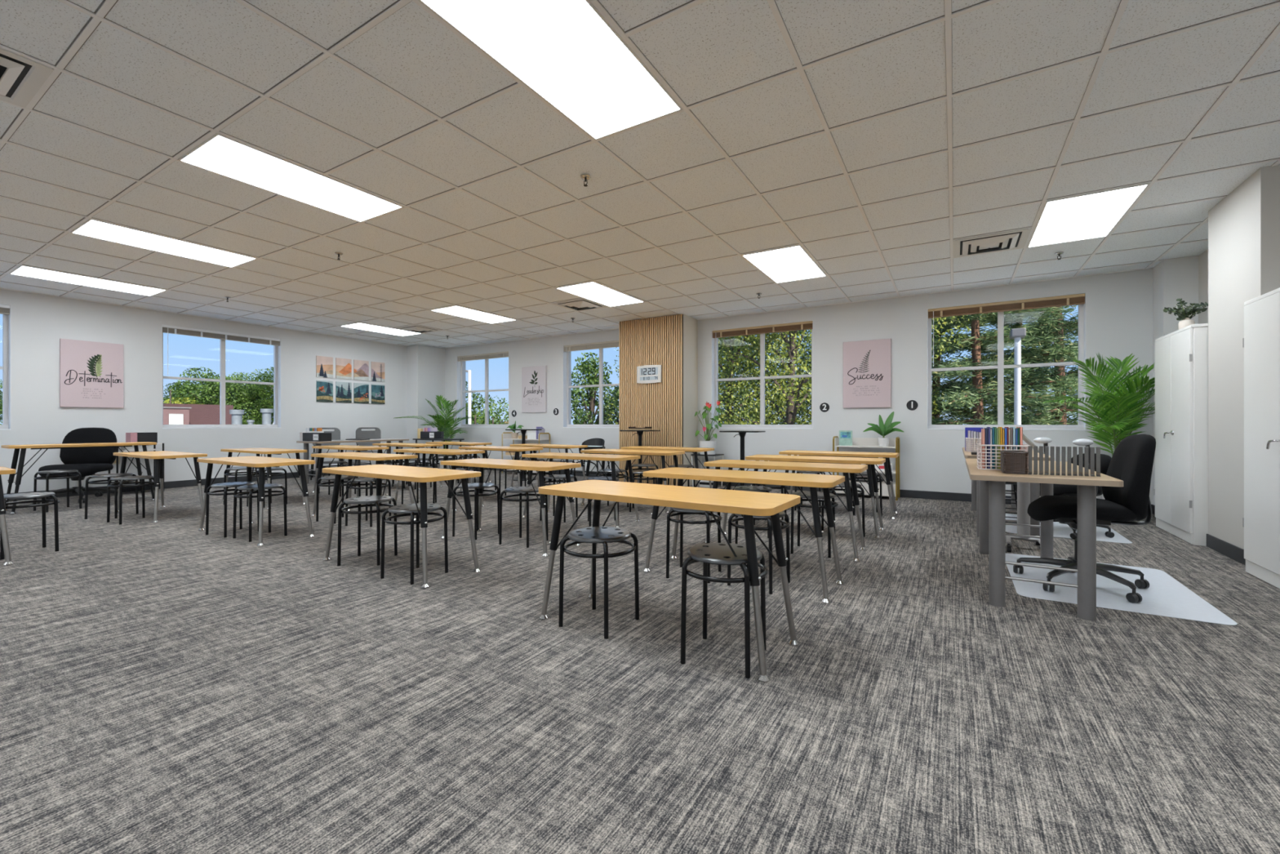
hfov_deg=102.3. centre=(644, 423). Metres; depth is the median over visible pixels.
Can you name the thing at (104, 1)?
trim
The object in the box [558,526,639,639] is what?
round stool
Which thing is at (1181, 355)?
storage cabinet
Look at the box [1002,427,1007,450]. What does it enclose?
book
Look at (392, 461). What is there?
round stool
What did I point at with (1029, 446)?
bookend
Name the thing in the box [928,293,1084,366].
blind
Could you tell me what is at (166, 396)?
leafy tree
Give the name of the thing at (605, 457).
student desk
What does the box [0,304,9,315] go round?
blind
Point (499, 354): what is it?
blind
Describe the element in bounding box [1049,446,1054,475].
bookend
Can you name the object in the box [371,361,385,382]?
canvas panel
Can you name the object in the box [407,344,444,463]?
wall
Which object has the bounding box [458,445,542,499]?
student desk
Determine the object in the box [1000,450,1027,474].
basket
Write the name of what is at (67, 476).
round stool
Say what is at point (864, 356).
leaf
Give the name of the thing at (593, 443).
chair
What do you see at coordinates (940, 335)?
leafy tree
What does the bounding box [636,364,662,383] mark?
wall clock
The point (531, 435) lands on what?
board
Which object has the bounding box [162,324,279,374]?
blind
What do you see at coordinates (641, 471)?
round stool
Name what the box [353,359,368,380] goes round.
canvas panel
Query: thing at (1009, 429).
book
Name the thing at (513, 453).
storage box
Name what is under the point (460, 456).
round stool
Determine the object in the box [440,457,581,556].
student desk
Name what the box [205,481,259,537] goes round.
round stool
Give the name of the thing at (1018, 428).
book
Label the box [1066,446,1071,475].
bookend
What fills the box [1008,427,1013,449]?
book
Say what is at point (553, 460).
round stool
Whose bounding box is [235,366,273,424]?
leafy tree
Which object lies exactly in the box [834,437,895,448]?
shelf
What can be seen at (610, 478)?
round stool
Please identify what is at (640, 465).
round stool
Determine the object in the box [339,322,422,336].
recessed light
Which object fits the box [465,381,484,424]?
leafy tree
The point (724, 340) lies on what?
leafy tree
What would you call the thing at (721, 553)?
round stool
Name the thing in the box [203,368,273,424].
leafy tree
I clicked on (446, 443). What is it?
student desk
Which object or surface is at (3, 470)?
student desk
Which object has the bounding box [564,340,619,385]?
blind
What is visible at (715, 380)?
window
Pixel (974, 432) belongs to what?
book
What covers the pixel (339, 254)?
sprinkler head
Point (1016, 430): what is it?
book
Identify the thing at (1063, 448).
bookend
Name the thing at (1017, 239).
ceiling vent
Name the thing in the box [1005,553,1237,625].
chair mat
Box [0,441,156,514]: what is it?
table
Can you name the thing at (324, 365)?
canvas panel
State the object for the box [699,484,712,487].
case
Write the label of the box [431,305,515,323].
recessed light
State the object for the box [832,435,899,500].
shelf
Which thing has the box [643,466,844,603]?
student desk
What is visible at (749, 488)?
round stool
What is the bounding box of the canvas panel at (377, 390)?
[371,383,384,404]
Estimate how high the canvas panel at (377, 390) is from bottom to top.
0.405 m
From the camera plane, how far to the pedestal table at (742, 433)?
7.01 m
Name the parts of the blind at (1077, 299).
rail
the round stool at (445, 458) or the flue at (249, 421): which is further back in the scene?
the flue at (249, 421)
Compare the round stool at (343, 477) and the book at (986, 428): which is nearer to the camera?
the book at (986, 428)
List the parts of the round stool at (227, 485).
leg, leg, seat, leg, leg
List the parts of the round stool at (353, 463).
leg, seat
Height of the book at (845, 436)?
0.205 m
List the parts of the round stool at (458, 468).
leg, seat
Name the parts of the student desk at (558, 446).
leg, leg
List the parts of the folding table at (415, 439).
leg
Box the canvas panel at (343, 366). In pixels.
[335,357,351,379]
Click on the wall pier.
(1244, 226)
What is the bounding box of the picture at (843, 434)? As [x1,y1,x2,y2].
[840,431,850,438]
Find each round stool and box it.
[0,492,59,559]
[33,469,81,512]
[84,472,138,519]
[106,475,155,524]
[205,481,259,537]
[223,466,258,504]
[232,483,287,542]
[246,466,287,507]
[315,475,360,524]
[318,460,348,494]
[337,495,397,565]
[339,462,373,497]
[345,476,391,527]
[380,459,407,486]
[380,502,448,584]
[401,466,436,504]
[403,457,431,489]
[432,467,468,509]
[433,454,457,479]
[452,482,499,539]
[457,455,479,483]
[466,466,496,494]
[498,468,526,496]
[498,486,548,547]
[520,457,545,486]
[539,474,577,522]
[552,459,575,484]
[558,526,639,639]
[586,476,618,526]
[595,468,628,506]
[627,469,657,511]
[631,463,658,483]
[666,506,721,583]
[667,464,694,487]
[680,542,768,678]
[727,511,790,594]
[733,485,772,543]
[753,483,788,525]
[790,491,838,557]
[794,470,825,512]
[821,481,865,537]
[848,471,883,516]
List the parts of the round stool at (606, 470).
seat, leg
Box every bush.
[164,389,203,404]
[465,394,508,424]
[492,417,508,424]
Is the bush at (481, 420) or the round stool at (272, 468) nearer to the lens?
the round stool at (272, 468)
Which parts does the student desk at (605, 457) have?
leg, leg, leg, leg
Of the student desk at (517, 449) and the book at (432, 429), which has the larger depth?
the book at (432, 429)
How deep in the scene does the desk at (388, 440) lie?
8.45 m
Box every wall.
[0,288,407,493]
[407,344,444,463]
[444,268,1152,504]
[1152,255,1198,505]
[1198,248,1208,324]
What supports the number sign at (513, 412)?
attached to the wall at (1119, 305)
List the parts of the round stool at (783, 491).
leg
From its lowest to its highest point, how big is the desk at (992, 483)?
0.710 m
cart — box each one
[108,442,164,489]
[1005,434,1044,551]
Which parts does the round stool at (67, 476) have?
leg, leg, seat, leg, leg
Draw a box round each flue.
[229,409,244,424]
[246,419,254,424]
[260,408,273,424]
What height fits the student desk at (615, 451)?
0.663 m
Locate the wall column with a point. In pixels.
(690, 324)
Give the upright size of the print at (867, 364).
0.927 m
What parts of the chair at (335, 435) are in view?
leg, leg, seat, backrest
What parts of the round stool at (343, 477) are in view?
leg, leg, seat, leg, leg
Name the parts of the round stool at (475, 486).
leg, leg, seat, leg, leg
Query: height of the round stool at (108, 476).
0.447 m
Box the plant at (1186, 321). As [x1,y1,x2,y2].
[1163,298,1208,329]
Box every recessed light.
[8,265,167,296]
[70,218,257,267]
[177,133,404,222]
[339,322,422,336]
[417,0,683,140]
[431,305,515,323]
[555,281,644,306]
[741,244,826,283]
[1026,182,1150,248]
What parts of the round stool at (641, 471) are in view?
leg, seat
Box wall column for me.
[636,314,697,486]
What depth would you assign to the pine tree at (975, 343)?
12.72 m
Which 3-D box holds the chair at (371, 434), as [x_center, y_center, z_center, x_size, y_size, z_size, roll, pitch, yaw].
[-5.353,0.531,9.986,0.472,0.912,0.504,0,0,-29]
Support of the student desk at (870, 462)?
on the floor
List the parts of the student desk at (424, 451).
leg, leg, leg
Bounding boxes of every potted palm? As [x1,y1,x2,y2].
[394,395,471,468]
[1042,352,1155,499]
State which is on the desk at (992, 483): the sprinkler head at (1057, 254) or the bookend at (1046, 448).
the bookend at (1046, 448)
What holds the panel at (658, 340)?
attached to the wall column
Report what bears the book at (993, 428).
in the basket at (979, 445)
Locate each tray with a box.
[306,431,324,432]
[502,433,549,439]
[628,426,652,430]
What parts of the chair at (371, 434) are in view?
seat, backrest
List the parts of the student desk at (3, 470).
leg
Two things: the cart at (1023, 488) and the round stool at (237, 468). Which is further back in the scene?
the round stool at (237, 468)
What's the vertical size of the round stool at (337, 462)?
0.447 m
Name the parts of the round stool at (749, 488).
leg, seat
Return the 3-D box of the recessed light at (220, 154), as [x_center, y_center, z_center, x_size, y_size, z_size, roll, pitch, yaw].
[-2.442,-1.696,3.672,0.586,0.010,1.195,0,0,31]
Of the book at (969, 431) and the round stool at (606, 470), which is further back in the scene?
the round stool at (606, 470)
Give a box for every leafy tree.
[0,381,2,424]
[163,366,262,424]
[163,382,196,404]
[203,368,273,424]
[213,373,273,422]
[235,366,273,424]
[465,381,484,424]
[571,351,619,424]
[603,386,619,424]
[604,328,811,424]
[616,337,751,422]
[718,315,972,424]
[718,329,811,424]
[742,320,947,424]
[808,309,1052,424]
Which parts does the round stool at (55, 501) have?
leg, seat, leg, leg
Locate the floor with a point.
(167, 686)
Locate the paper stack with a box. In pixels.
[120,444,152,449]
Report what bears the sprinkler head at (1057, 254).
attached to the ceiling
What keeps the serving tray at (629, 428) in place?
on the pedestal table at (639, 433)
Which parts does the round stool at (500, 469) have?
leg, leg, leg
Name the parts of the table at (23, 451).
leg, leg, apron rail, leg, leg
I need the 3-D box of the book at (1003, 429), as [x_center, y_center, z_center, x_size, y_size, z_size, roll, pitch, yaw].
[2.151,0.149,3.102,0.010,0.235,0.190,0,0,31]
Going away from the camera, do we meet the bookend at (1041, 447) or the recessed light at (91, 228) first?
the bookend at (1041, 447)
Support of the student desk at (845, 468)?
on the floor
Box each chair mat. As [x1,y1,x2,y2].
[1005,513,1132,543]
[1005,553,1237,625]
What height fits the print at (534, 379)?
0.918 m
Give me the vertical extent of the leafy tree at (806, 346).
12.613 m
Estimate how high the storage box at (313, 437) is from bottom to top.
0.135 m
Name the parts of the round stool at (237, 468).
leg, leg, seat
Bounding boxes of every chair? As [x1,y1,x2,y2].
[31,427,118,504]
[310,427,340,479]
[355,426,381,466]
[570,438,610,476]
[1005,481,1017,523]
[1013,434,1155,603]
[1033,436,1114,538]
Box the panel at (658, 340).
[619,314,683,486]
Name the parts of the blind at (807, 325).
rail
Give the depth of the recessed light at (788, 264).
5.47 m
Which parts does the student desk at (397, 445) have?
leg, leg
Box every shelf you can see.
[118,448,162,451]
[502,431,550,473]
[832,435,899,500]
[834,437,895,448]
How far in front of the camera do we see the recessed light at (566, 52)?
2.38 m
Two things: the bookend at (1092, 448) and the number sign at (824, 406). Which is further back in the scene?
the number sign at (824, 406)
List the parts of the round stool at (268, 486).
leg, leg, seat, leg, leg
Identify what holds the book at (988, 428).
in the basket at (979, 445)
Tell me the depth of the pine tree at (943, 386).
16.69 m
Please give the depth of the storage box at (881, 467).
6.76 m
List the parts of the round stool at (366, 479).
leg, leg, seat, leg, leg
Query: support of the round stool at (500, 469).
on the floor
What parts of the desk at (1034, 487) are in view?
leg, leg, leg, leg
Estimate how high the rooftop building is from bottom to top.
1.400 m
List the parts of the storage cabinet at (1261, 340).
handle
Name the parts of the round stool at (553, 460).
seat, leg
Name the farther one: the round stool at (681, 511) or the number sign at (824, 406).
the number sign at (824, 406)
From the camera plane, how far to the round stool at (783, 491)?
4.92 m
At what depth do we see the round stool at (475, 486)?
4.50 m
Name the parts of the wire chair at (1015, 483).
seat, leg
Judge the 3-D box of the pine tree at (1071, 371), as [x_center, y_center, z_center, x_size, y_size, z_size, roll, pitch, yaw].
[14.362,-1.959,15.500,6.702,14.754,6.592,0,0,34]
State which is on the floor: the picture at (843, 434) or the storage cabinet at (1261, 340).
the storage cabinet at (1261, 340)
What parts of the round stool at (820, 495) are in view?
leg, leg, seat, leg, leg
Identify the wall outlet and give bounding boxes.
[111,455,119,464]
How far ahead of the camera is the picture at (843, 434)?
7.02 m
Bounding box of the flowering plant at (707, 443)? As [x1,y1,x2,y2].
[694,400,721,454]
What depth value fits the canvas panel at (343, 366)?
10.10 m
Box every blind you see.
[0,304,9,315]
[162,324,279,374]
[457,351,508,390]
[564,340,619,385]
[712,320,813,337]
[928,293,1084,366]
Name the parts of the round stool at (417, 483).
leg, leg, seat, leg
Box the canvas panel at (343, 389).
[335,381,351,403]
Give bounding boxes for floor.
[0,467,1279,853]
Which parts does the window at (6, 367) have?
frame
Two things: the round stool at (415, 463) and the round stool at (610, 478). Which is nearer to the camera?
the round stool at (610, 478)
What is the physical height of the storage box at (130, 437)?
0.155 m
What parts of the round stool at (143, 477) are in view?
leg, leg, seat, leg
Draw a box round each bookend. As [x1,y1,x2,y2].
[1027,445,1031,474]
[1033,445,1037,475]
[1039,445,1043,475]
[1044,445,1048,475]
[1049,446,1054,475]
[1055,446,1059,475]
[1061,446,1065,475]
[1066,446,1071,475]
[1072,446,1077,475]
[1078,446,1083,475]
[1084,446,1088,475]
[1090,446,1094,476]
[1096,446,1101,476]
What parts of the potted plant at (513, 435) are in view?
pot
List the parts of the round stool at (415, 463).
leg, seat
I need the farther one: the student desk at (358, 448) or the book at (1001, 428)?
the student desk at (358, 448)
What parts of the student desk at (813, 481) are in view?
leg, leg, leg, leg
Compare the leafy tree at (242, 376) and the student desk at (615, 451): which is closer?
the student desk at (615, 451)
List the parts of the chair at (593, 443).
backrest, post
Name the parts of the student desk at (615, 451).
leg, leg, apron rail, leg, leg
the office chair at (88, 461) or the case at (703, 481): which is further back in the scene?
the case at (703, 481)
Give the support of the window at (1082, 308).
in the wall at (1119, 305)
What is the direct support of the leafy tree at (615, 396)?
on the ground
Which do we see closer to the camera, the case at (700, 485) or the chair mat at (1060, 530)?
the chair mat at (1060, 530)
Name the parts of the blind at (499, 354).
rail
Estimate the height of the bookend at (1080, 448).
0.152 m
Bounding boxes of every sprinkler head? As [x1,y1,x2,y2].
[334,252,342,259]
[580,173,591,186]
[1054,252,1063,259]
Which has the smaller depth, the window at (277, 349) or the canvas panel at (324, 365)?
the window at (277, 349)
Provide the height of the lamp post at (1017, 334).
6.900 m
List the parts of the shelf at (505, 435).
frame, frame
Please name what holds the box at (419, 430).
on the folding table at (415, 439)
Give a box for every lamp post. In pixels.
[465,369,471,424]
[1009,328,1026,424]
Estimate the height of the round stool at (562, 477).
0.447 m
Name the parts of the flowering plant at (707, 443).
pot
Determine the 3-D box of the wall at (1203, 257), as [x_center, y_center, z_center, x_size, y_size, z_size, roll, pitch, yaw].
[3.050,-0.358,0.729,0.240,2.686,10.990,0,0,31]
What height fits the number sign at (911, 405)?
0.136 m
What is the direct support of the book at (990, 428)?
in the basket at (979, 445)
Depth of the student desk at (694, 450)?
6.75 m
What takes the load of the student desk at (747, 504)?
on the floor
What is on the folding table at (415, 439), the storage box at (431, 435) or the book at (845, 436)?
the storage box at (431, 435)
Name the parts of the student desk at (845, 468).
leg, leg, apron rail, leg, leg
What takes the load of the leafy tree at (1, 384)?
on the ground
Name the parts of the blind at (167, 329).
rail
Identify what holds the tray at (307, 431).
on the storage box at (313, 437)
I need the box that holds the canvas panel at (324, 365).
[315,355,333,377]
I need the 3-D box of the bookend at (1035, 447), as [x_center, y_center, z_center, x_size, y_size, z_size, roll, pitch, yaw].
[2.114,0.198,2.788,0.017,0.152,0.057,0,0,39]
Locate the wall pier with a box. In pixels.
[1208,164,1279,549]
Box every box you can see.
[125,432,137,442]
[137,432,157,443]
[302,432,331,441]
[417,428,422,438]
[420,431,444,439]
[505,451,519,455]
[874,462,893,471]
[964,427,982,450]
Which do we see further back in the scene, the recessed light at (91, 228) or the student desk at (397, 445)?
the student desk at (397, 445)
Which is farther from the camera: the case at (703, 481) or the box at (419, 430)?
the box at (419, 430)
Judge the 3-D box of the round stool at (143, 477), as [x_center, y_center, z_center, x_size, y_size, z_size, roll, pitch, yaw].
[-5.177,0.762,5.209,0.359,0.447,0.359,0,0,26]
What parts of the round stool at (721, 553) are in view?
leg, leg, seat, leg, leg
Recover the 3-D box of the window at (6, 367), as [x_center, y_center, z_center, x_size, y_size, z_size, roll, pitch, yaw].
[-8.539,-0.713,5.905,0.169,1.585,1.603,0,0,31]
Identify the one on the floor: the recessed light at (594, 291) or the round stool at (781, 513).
the round stool at (781, 513)
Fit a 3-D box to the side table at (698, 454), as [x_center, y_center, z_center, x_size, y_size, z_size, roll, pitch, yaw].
[0.982,0.732,8.065,0.420,0.507,0.380,0,0,31]
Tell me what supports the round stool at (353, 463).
on the floor
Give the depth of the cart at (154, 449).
7.38 m
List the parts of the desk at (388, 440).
leg, leg, leg, leg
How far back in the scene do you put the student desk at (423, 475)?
3.42 m
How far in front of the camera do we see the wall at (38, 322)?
7.69 m
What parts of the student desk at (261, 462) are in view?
leg, leg, leg, leg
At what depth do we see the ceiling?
3.14 m
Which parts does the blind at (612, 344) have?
rail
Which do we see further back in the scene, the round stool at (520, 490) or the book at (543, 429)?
the book at (543, 429)
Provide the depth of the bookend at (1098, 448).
2.71 m
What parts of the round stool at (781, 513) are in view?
leg, seat, leg, leg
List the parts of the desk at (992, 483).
leg, leg, leg, leg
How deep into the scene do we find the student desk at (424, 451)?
6.15 m
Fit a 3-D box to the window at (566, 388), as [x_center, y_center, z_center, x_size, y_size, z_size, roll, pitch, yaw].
[-0.842,-0.713,9.569,1.600,1.585,0.169,0,0,31]
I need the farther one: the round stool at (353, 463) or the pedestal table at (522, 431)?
the pedestal table at (522, 431)
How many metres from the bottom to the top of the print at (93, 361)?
0.323 m
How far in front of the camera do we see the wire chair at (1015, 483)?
4.70 m
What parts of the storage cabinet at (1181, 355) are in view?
door, handle, door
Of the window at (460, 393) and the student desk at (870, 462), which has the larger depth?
the window at (460, 393)
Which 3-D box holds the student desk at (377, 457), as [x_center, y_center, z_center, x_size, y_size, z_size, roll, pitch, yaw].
[-2.932,0.653,5.366,1.220,0.663,0.457,0,0,30]
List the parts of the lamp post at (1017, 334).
post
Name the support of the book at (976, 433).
in the basket at (967, 438)
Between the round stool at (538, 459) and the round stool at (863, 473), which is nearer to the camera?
the round stool at (863, 473)
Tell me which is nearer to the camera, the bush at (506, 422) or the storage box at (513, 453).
the storage box at (513, 453)
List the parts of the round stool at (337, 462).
leg, seat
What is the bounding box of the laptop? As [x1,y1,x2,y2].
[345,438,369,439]
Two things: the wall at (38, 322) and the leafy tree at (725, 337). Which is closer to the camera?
the wall at (38, 322)
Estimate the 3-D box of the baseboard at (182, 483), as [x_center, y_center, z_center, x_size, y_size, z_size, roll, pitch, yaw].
[-7.515,0.934,7.073,0.392,0.102,10.990,0,0,31]
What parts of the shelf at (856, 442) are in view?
frame, shelf, frame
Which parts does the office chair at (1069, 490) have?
armrest, seat, backrest, armrest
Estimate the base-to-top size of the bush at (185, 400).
7.468 m
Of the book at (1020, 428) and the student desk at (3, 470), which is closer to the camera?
the book at (1020, 428)
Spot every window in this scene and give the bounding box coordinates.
[0,303,10,430]
[161,324,280,428]
[457,351,508,427]
[563,339,619,427]
[711,320,813,429]
[927,293,1085,430]
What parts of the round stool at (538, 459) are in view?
leg, seat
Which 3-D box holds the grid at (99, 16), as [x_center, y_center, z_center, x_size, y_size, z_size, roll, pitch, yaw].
[-2.368,-1.700,3.982,12.400,0.010,10.990,0,0,31]
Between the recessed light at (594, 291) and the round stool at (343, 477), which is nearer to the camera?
the round stool at (343, 477)
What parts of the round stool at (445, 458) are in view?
seat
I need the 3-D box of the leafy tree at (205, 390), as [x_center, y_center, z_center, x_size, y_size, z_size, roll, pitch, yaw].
[-29.681,0.789,35.538,5.864,9.215,5.579,0,0,38]
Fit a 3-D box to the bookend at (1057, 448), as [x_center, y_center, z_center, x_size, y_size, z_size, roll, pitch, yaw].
[2.207,0.198,2.753,0.017,0.152,0.057,0,0,39]
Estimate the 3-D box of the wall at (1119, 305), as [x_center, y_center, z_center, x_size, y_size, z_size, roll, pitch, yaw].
[0.523,-0.358,8.796,12.880,2.686,0.240,0,0,31]
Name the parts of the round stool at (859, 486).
leg, seat, leg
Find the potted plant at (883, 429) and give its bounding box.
[862,411,903,446]
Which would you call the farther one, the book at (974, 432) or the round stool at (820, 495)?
the book at (974, 432)
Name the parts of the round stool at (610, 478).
leg, leg, seat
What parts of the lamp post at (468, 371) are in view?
post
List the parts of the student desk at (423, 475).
leg, leg, leg, leg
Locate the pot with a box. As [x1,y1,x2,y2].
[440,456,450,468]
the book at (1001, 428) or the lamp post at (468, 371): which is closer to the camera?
the book at (1001, 428)
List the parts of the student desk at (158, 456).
leg, leg, leg, leg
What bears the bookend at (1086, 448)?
on the desk at (992, 483)
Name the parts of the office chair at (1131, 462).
seat, backrest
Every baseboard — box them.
[3,462,439,501]
[450,465,1151,506]
[1151,504,1245,564]
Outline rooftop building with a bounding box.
[163,403,233,424]
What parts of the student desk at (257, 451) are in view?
leg, leg, leg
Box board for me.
[527,431,536,439]
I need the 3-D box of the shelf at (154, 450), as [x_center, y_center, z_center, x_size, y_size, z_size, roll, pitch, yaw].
[-7.271,0.379,7.375,0.340,0.012,0.480,0,0,31]
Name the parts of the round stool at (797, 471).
leg, seat, leg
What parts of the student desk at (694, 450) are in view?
leg, leg, leg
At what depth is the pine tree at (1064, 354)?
12.92 m
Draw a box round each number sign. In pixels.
[511,409,516,417]
[553,408,558,415]
[819,402,829,412]
[906,400,917,410]
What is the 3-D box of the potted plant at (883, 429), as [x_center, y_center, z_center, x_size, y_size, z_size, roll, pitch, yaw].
[3.131,0.069,6.759,0.490,0.460,0.255,0,0,31]
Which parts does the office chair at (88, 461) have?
seat, backrest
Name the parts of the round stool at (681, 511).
leg, leg, seat, leg, leg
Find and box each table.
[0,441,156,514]
[413,438,464,468]
[505,429,542,480]
[619,430,660,483]
[690,453,724,486]
[719,430,765,485]
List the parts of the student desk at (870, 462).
apron rail, leg, leg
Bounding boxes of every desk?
[0,466,15,565]
[113,450,207,523]
[196,456,315,546]
[220,447,306,509]
[296,438,408,484]
[311,444,389,496]
[311,452,417,527]
[322,464,480,588]
[372,442,442,489]
[393,448,484,511]
[425,441,492,483]
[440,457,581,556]
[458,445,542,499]
[509,443,587,487]
[521,452,640,528]
[538,480,799,682]
[580,448,684,513]
[621,445,714,488]
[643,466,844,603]
[703,459,867,561]
[745,454,885,537]
[778,449,898,519]
[962,447,1050,542]
[965,458,1123,620]
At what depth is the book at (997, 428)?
3.03 m
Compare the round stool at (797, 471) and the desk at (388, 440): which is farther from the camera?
the desk at (388, 440)
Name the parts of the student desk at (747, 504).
leg, leg, leg, leg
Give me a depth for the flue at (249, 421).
18.99 m
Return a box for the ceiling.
[0,0,1279,348]
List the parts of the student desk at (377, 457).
leg, leg, leg, leg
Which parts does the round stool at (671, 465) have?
seat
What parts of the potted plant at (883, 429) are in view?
pot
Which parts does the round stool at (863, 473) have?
leg, seat, leg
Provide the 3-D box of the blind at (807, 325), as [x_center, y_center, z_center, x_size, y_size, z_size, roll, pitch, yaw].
[1.781,-1.120,7.937,1.583,0.760,0.061,0,0,31]
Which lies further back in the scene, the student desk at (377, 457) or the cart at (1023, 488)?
the student desk at (377, 457)
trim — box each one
[0,0,1279,347]
[0,0,1279,348]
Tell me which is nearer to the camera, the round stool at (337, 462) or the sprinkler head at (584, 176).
the sprinkler head at (584, 176)
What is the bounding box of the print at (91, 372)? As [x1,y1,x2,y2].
[59,338,123,408]
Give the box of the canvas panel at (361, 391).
[353,382,368,403]
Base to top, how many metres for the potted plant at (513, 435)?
0.360 m
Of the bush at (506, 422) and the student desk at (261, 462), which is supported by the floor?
the student desk at (261, 462)
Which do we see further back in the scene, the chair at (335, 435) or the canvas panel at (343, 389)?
the canvas panel at (343, 389)
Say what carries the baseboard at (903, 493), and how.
attached to the wall at (1119, 305)
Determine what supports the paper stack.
on the cart at (154, 449)
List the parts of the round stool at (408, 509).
leg, leg, seat, leg, leg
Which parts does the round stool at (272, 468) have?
leg, seat, leg, leg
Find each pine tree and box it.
[931,305,1078,424]
[931,316,1011,422]
[940,309,1078,424]
[950,304,1078,424]
[1012,304,1078,424]
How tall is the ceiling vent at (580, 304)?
0.042 m
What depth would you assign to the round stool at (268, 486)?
4.43 m
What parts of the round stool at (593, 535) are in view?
leg, leg, seat, leg, leg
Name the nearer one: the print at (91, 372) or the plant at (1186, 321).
the plant at (1186, 321)
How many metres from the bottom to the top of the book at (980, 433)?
0.184 m
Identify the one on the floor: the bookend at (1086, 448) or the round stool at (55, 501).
the round stool at (55, 501)
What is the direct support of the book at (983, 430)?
in the basket at (979, 445)
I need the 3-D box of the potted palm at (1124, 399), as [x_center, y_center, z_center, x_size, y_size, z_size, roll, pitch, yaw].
[4.724,0.111,5.149,1.412,1.749,0.892,0,0,-27]
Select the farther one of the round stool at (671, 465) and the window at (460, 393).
the window at (460, 393)
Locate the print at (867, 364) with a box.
[843,338,891,408]
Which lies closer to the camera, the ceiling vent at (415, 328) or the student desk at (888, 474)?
the student desk at (888, 474)
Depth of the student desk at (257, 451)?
6.27 m
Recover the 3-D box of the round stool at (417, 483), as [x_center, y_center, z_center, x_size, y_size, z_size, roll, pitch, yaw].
[-2.783,0.762,6.360,0.359,0.447,0.359,0,0,27]
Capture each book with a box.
[430,427,437,431]
[538,428,544,433]
[839,430,852,445]
[968,430,970,451]
[970,431,973,451]
[973,431,975,451]
[975,431,978,450]
[978,431,981,443]
[981,428,985,468]
[983,427,987,468]
[986,426,990,468]
[990,427,994,468]
[990,428,991,444]
[992,426,996,468]
[996,427,999,468]
[996,428,998,468]
[998,426,1002,469]
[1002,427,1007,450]
[1002,428,1004,450]
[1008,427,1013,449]
[1008,428,1010,448]
[1009,426,1015,449]
[1015,427,1019,449]
[1015,428,1017,449]
[1016,426,1022,449]
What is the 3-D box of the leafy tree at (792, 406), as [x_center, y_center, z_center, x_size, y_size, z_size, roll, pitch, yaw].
[4.528,-0.864,14.756,6.939,12.516,7.294,0,0,7]
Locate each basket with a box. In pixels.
[299,432,302,440]
[965,437,981,452]
[976,443,1030,471]
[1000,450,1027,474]
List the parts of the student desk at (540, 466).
leg, leg, leg, leg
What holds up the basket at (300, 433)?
on the desk at (388, 440)
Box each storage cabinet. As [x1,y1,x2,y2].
[1154,323,1208,546]
[1242,287,1279,588]
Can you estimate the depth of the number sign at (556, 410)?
9.99 m
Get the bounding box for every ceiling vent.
[0,48,53,107]
[395,324,442,333]
[551,298,607,311]
[952,228,1031,257]
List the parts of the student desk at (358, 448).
leg, leg, leg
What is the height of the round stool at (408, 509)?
0.447 m
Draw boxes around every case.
[699,480,713,482]
[699,481,713,484]
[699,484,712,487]
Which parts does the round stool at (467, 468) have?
leg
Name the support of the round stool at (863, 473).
on the floor
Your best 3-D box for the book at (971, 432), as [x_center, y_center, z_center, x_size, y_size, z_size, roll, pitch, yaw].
[3.192,0.169,5.030,0.018,0.196,0.160,0,0,31]
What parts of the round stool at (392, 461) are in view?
leg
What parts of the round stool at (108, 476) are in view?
leg, seat, leg, leg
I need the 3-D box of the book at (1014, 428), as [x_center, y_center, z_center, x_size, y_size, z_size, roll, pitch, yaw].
[2.196,0.143,3.075,0.011,0.247,0.190,0,0,31]
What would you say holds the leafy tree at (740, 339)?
on the ground
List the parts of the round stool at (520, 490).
leg, leg, seat, leg, leg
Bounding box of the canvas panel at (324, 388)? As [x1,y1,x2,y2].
[315,380,333,402]
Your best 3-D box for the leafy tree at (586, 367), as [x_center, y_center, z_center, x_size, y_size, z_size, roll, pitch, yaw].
[-2.157,1.335,19.681,2.740,8.110,2.585,0,0,40]
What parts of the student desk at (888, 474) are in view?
apron rail, leg, leg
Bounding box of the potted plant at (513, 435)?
[506,420,524,438]
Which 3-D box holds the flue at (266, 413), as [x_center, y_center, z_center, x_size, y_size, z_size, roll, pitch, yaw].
[-14.197,0.065,19.351,0.392,1.240,0.386,0,0,31]
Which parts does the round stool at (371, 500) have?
leg, leg, seat, leg, leg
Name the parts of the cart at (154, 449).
post, post, post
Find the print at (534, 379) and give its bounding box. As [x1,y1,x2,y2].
[521,365,546,412]
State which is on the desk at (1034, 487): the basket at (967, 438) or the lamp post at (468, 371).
the basket at (967, 438)
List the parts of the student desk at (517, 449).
leg, leg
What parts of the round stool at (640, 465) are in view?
seat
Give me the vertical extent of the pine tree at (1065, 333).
14.754 m
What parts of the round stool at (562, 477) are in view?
leg, leg, seat, leg, leg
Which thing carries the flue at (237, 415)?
on the roof

